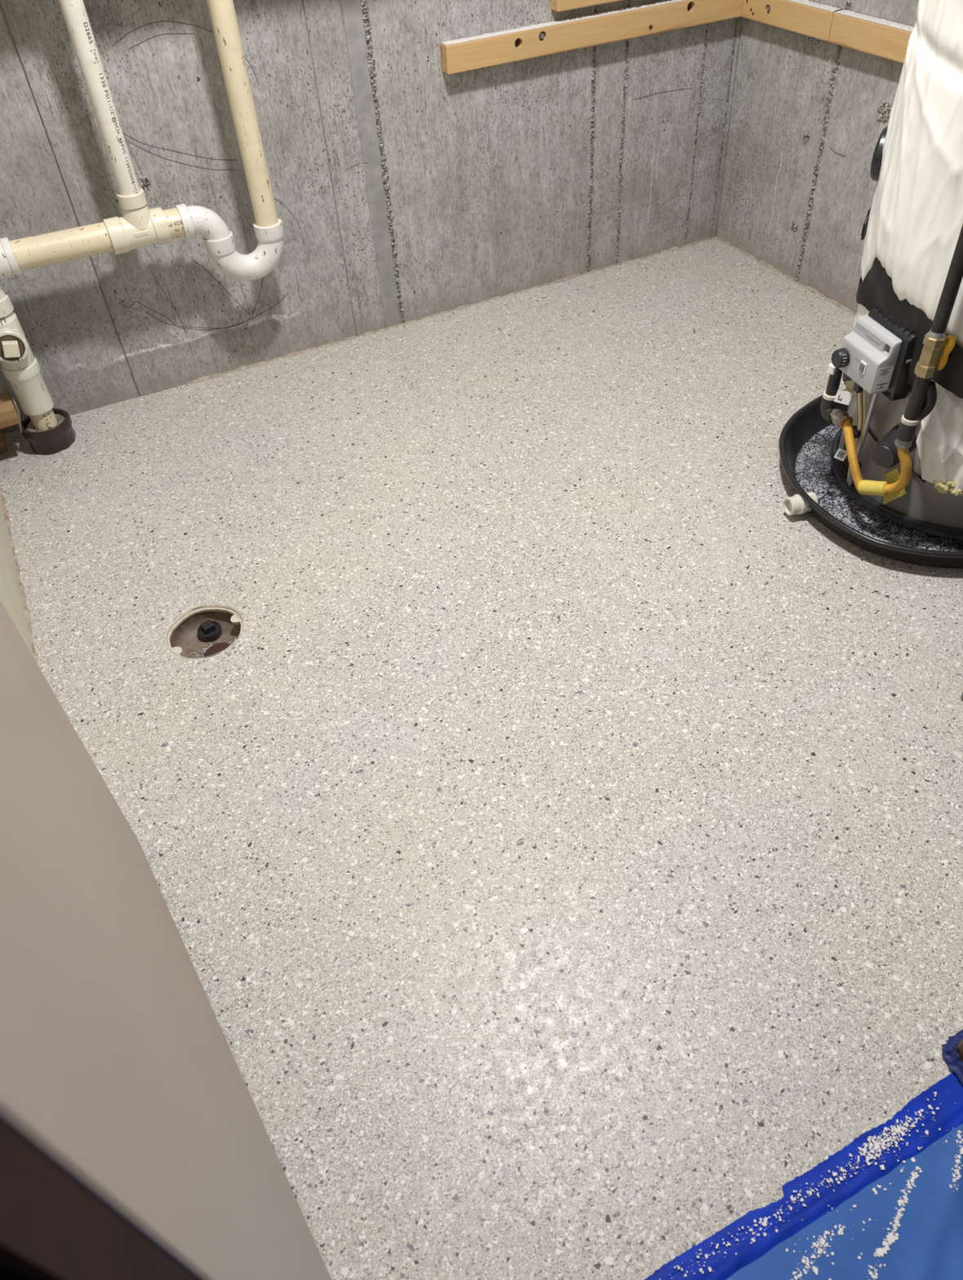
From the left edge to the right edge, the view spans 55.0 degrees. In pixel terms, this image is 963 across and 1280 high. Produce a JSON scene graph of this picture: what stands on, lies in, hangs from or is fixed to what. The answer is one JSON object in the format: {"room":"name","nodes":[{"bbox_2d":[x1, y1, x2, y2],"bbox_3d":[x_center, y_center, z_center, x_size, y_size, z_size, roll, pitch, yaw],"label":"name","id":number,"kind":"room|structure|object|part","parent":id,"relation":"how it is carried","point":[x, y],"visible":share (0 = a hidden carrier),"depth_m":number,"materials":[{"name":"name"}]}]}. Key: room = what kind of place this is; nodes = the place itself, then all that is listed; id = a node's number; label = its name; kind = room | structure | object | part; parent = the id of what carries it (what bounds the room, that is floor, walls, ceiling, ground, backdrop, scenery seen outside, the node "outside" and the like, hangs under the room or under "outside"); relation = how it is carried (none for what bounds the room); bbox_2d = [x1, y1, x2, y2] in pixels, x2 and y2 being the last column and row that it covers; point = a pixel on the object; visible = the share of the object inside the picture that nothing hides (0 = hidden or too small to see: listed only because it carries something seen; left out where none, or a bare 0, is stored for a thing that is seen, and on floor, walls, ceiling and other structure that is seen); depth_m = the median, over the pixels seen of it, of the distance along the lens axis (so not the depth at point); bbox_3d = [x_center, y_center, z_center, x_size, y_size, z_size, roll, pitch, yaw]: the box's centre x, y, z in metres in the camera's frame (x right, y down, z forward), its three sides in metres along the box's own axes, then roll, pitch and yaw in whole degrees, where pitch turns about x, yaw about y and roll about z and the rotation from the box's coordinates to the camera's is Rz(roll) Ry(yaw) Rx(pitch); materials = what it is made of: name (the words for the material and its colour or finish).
{"room":"utility area","nodes":[
{"label":"utility area","id":0,"kind":"room"},
{"bbox_2d":[0,493,33,657],"bbox_3d":[-0.837,-0.551,0.631,0.213,2.380,1.895,-21,47,-16],"label":"wall","id":1,"kind":"structure","parent":0,"point":[10,593],"depth_m":1.76,"materials":[{"name":"beige paint"}]},
{"bbox_2d":[0,0,742,434],"bbox_3d":[-0.370,-1.742,1.784,2.600,2.380,0.207,-21,47,-16],"label":"wall","id":2,"kind":"structure","parent":0,"point":[405,188],"depth_m":2.26,"materials":[{"name":"concrete"}]},
{"bbox_3d":[-1.218,-1.341,1.451,0.618,2.380,0.012,-21,47,-16],"label":"concrete panel","id":3,"kind":"part","parent":2,"relation":"part of","materials":[{"name":"grey concrete"}]},
{"bbox_3d":[-0.673,-1.552,1.619,0.590,2.380,0.015,-21,47,-16],"label":"concrete panel","id":4,"kind":"part","parent":2,"relation":"part of","materials":[{"name":"grey concrete"}]},
{"bbox_3d":[-0.369,-1.672,1.714,0.085,2.380,0.012,-21,47,-16],"label":"concrete panel","id":5,"kind":"part","parent":2,"relation":"part of","materials":[{"name":"grey concrete"}]},
{"bbox_3d":[-0.308,-1.696,1.733,0.050,2.380,0.012,-21,47,-16],"label":"concrete panel","id":6,"kind":"part","parent":2,"relation":"part of","materials":[{"name":"grey concrete"}]},
{"bbox_3d":[-0.019,-1.808,1.822,0.589,2.380,0.015,-21,47,-16],"label":"concrete panel","id":7,"kind":"part","parent":2,"relation":"part of","materials":[{"name":"grey concrete"}]},
{"bbox_2d":[551,0,622,12],"bbox_3d":[0.431,-1.621,2.266,0.580,0.060,0.036,-21,47,-16],"label":"board","id":8,"kind":"object","parent":2,"relation":"attached to","point":[558,6],"visible":1,"depth_m":2.20,"materials":[{"name":"brown wood"}]},
{"bbox_2d":[440,0,743,74],"bbox_3d":[0.304,-1.511,2.283,0.876,0.063,0.037,-21,47,-16],"label":"board","id":9,"kind":"object","parent":2,"relation":"attached to","point":[491,49],"visible":0.97,"depth_m":2.25,"materials":[{"name":"brown wood"}]},
{"bbox_3d":[0.290,-1.929,1.918,0.095,2.380,0.012,-21,47,-16],"label":"concrete panel","id":10,"kind":"part","parent":2,"relation":"part of","materials":[{"name":"grey concrete"}]},
{"bbox_3d":[0.443,-1.988,1.965,0.241,2.380,0.014,-21,47,-16],"label":"concrete panel","id":11,"kind":"part","parent":2,"relation":"part of","materials":[{"name":"grey concrete"}]},
{"bbox_3d":[0.604,-2.051,2.015,0.113,2.380,0.013,-21,47,-16],"label":"concrete panel","id":12,"kind":"part","parent":2,"relation":"part of","materials":[{"name":"grey concrete"}]},
{"bbox_2d":[0,236,962,1279],"bbox_3d":[0.472,0.152,1.483,2.420,0.017,3.520,-21,47,-16],"label":"floor","id":13,"kind":"structure","parent":0,"point":[554,853],"depth_m":1.49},
{"bbox_2d":[0,429,7,453],"bbox_3d":[-1.212,-0.455,2.201,0.147,0.028,0.066,-21,47,-16],"label":"wood block","id":14,"kind":"object","parent":13,"relation":"on","point":[3,448],"visible":0.98,"depth_m":2.20,"materials":[{"name":"brown wood"}]},
{"bbox_2d":[0,391,19,429],"bbox_3d":[-1.177,-0.455,2.122,0.246,0.137,0.090,-21,47,-16],"label":"board","id":15,"kind":"object","parent":13,"relation":"on","point":[9,416],"visible":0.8,"depth_m":2.09,"materials":[{"name":"brown wood"}]},
{"bbox_2d":[10,396,75,454],"bbox_3d":[-1.031,-0.522,2.175,0.115,0.142,0.112,-21,47,-16],"label":"hub","id":16,"kind":"object","parent":13,"relation":"on","point":[60,437],"visible":0.83,"depth_m":2.18,"materials":[{"name":"rubber"}]},
{"bbox_2d":[0,0,284,430],"bbox_3d":[-0.775,-0.937,1.939,0.693,1.006,0.108,-21,47,-16],"label":"drain pipe","id":17,"kind":"object","parent":16,"relation":"attached to","point":[140,226],"visible":0.99,"depth_m":1.98,"materials":[{"name":"plastic"}]},
{"bbox_2d":[164,604,244,658],"bbox_3d":[-0.516,-0.003,1.746,0.147,0.046,0.147,-21,47,-16],"label":"floor drain","id":18,"kind":"object","parent":13,"relation":"in","point":[206,631],"visible":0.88,"depth_m":1.77,"materials":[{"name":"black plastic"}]},
{"bbox_2d":[644,1072,962,1279],"bbox_3d":[0.261,0.654,0.994,0.731,0.003,0.051,-21,47,-16],"label":"tape","id":19,"kind":"object","parent":13,"relation":"on","point":[949,1090],"visible":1,"depth_m":1.03,"materials":[{"name":"blue plastic"}]},
{"bbox_2d":[880,1164,884,1169],"bbox_3d":[0.449,0.591,1.038,0.005,0.001,0.005,-7,45,-3],"label":"flake","id":20,"kind":"object","parent":19,"relation":"on","point":[882,1167],"visible":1,"depth_m":1.04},
{"bbox_2d":[726,1123,962,1279],"bbox_3d":[0.570,0.983,0.634,0.855,0.008,1.104,-21,47,-16],"label":"plastic sheet","id":21,"kind":"object","parent":13,"relation":"on","point":[929,1246],"visible":1,"depth_m":0.99,"materials":[{"name":"blue plastic"}]},
{"bbox_2d":[659,1091,962,1279],"bbox_3d":[0.397,0.634,0.995,0.452,0.008,0.131,-21,47,-16],"label":"flakes","id":22,"kind":"object","parent":21,"relation":"on","point":[891,1237],"visible":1,"depth_m":1.02,"materials":[{"name":"white plastic"}]},
{"bbox_2d":[812,1265,817,1275],"bbox_3d":[0.351,0.663,0.973,0.005,0.001,0.008,4,46,9],"label":"flake","id":23,"kind":"object","parent":21,"relation":"on","point":[815,1268],"visible":1,"depth_m":0.97,"materials":[{"name":"white plastic"}]},
{"bbox_2d":[875,1247,884,1257],"bbox_3d":[0.423,0.649,0.981,0.007,0.001,0.009,-21,47,-16],"label":"flake","id":24,"kind":"object","parent":21,"relation":"on","point":[879,1251],"visible":1,"depth_m":0.98,"materials":[{"name":"white plastic"}]},
{"bbox_2d":[778,389,962,568],"bbox_3d":[0.904,-0.346,1.902,0.616,0.058,0.610,-21,47,-16],"label":"pan","id":25,"kind":"object","parent":13,"relation":"on","point":[806,441],"visible":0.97,"depth_m":1.85,"materials":[{"name":"black plastic"}]},
{"bbox_2d":[830,0,962,539],"bbox_3d":[0.896,-0.806,1.431,0.534,1.363,0.540,-21,47,-16],"label":"water heater","id":26,"kind":"object","parent":25,"relation":"on","point":[913,225],"visible":0.93,"depth_m":1.55,"materials":[{"name":"grey metal"}]},
{"bbox_3d":[0.649,-0.509,1.674,0.019,0.034,0.034,-15,46,-10],"label":"knob","id":27,"kind":"part","parent":26,"relation":"part of","materials":[{"name":"black plastic"}]},
{"bbox_2d":[858,362,865,373],"bbox_3d":[0.670,-0.479,1.631,0.004,0.015,0.011,-15,46,-10],"label":"rocker switch","id":28,"kind":"object","parent":26,"relation":"attached to","point":[861,365],"depth_m":1.63,"materials":[{"name":"grey plastic"}]},
{"bbox_3d":[0.672,-0.480,1.631,0.004,0.020,0.016,-15,46,-10],"label":"rocker frame","id":29,"kind":"part","parent":26,"relation":"part of","materials":[{"name":"grey plastic"}]},
{"bbox_2d":[820,224,962,504],"bbox_3d":[0.665,-0.959,1.143,0.057,1.876,0.262,-19,47,-14],"label":"gas line","id":30,"kind":"object","parent":26,"relation":"attached to","point":[937,348],"visible":0.99,"depth_m":1.57,"materials":[{"name":"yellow metal"}]},
{"bbox_2d":[840,416,853,428],"bbox_3d":[0.695,-0.414,1.763,0.025,0.025,0.007,-15,46,-10],"label":"pipe fitting","id":31,"kind":"object","parent":30,"relation":"in","point":[846,422],"depth_m":1.76,"materials":[{"name":"metal"}]},
{"bbox_3d":[0.752,-0.465,1.502,0.018,0.060,0.022,-21,47,-16],"label":"lever","id":32,"kind":"part","parent":30,"relation":"part of","materials":[{"name":"yellow metal"}]},
{"bbox_3d":[0.926,-0.817,1.439,0.444,1.363,0.444,-21,47,-16],"label":"tank","id":33,"kind":"part","parent":26,"relation":"part of","materials":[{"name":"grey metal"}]},
{"bbox_2d":[861,0,962,348],"bbox_3d":[0.856,-0.901,1.314,0.408,0.920,0.544,-21,47,-16],"label":"blanket","id":34,"kind":"object","parent":26,"relation":"on","point":[913,225],"depth_m":1.45,"materials":[{"name":"white fabric"}]},
{"bbox_2d":[941,1029,962,1085],"bbox_3d":[0.633,0.507,1.095,0.135,0.017,0.130,-21,47,-16],"label":"plastic wrap","id":35,"kind":"object","parent":13,"relation":"on","point":[950,1054],"visible":0.99,"depth_m":1.11,"materials":[{"name":"blue plastic"}]},
{"bbox_2d":[716,0,919,313],"bbox_3d":[1.251,-1.392,1.306,0.207,2.380,2.304,-21,47,-16],"label":"wall","id":36,"kind":"structure","parent":0,"point":[809,117],"depth_m":2.42,"materials":[{"name":"concrete"}]},
{"bbox_3d":[0.745,-1.954,1.908,0.014,2.380,0.369,-21,47,-16],"label":"concrete panel","id":37,"kind":"part","parent":36,"relation":"part of","materials":[{"name":"grey concrete"}]},
{"bbox_2d":[741,0,842,41],"bbox_3d":[0.760,-1.545,2.281,0.037,0.063,0.328,-21,47,-16],"label":"board","id":38,"kind":"object","parent":36,"relation":"attached to","point":[805,17],"visible":0.98,"depth_m":2.25,"materials":[{"name":"brown wood"}]},
{"bbox_3d":[0.936,-1.689,1.628,0.013,2.380,0.488,-21,47,-16],"label":"concrete panel","id":39,"kind":"part","parent":36,"relation":"part of","materials":[{"name":"grey concrete"}]},
{"bbox_2d":[828,9,914,63],"bbox_3d":[1.040,-1.155,1.869,0.036,0.063,0.932,-21,47,-16],"label":"board","id":40,"kind":"object","parent":36,"relation":"attached to","point":[881,37],"visible":0.68,"depth_m":2.08,"materials":[{"name":"brown wood"}]},
{"bbox_3d":[0.642,-0.330,0.293,2.600,2.380,0.105,-21,47,-16],"label":"wall","id":41,"kind":"structure","parent":0,"visible":0},
{"bbox_2d":[0,1120,199,1279],"bbox_3d":[-0.269,0.137,0.103,0.337,2.050,0.087,-21,47,-16],"label":"trim","id":42,"kind":"structure","parent":41,"relation":"attached to","point":[52,1227],"depth_m":0.26,"materials":[{"name":"brown wood"}]},
{"bbox_2d":[0,600,331,1279],"bbox_3d":[-0.373,-0.166,0.425,0.047,2.024,0.824,-26,49,-20],"label":"door","id":43,"kind":"structure","parent":41,"relation":"in","point":[118,1066],"depth_m":0.52,"materials":[{"name":"grey metal"}]},
{"bbox_2d":[957,1039,962,1062],"bbox_3d":[0.576,-0.210,0.384,0.092,2.050,0.093,-21,47,-16],"label":"trim","id":44,"kind":"structure","parent":41,"relation":"attached to","point":[960,1047],"depth_m":1.11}
]}

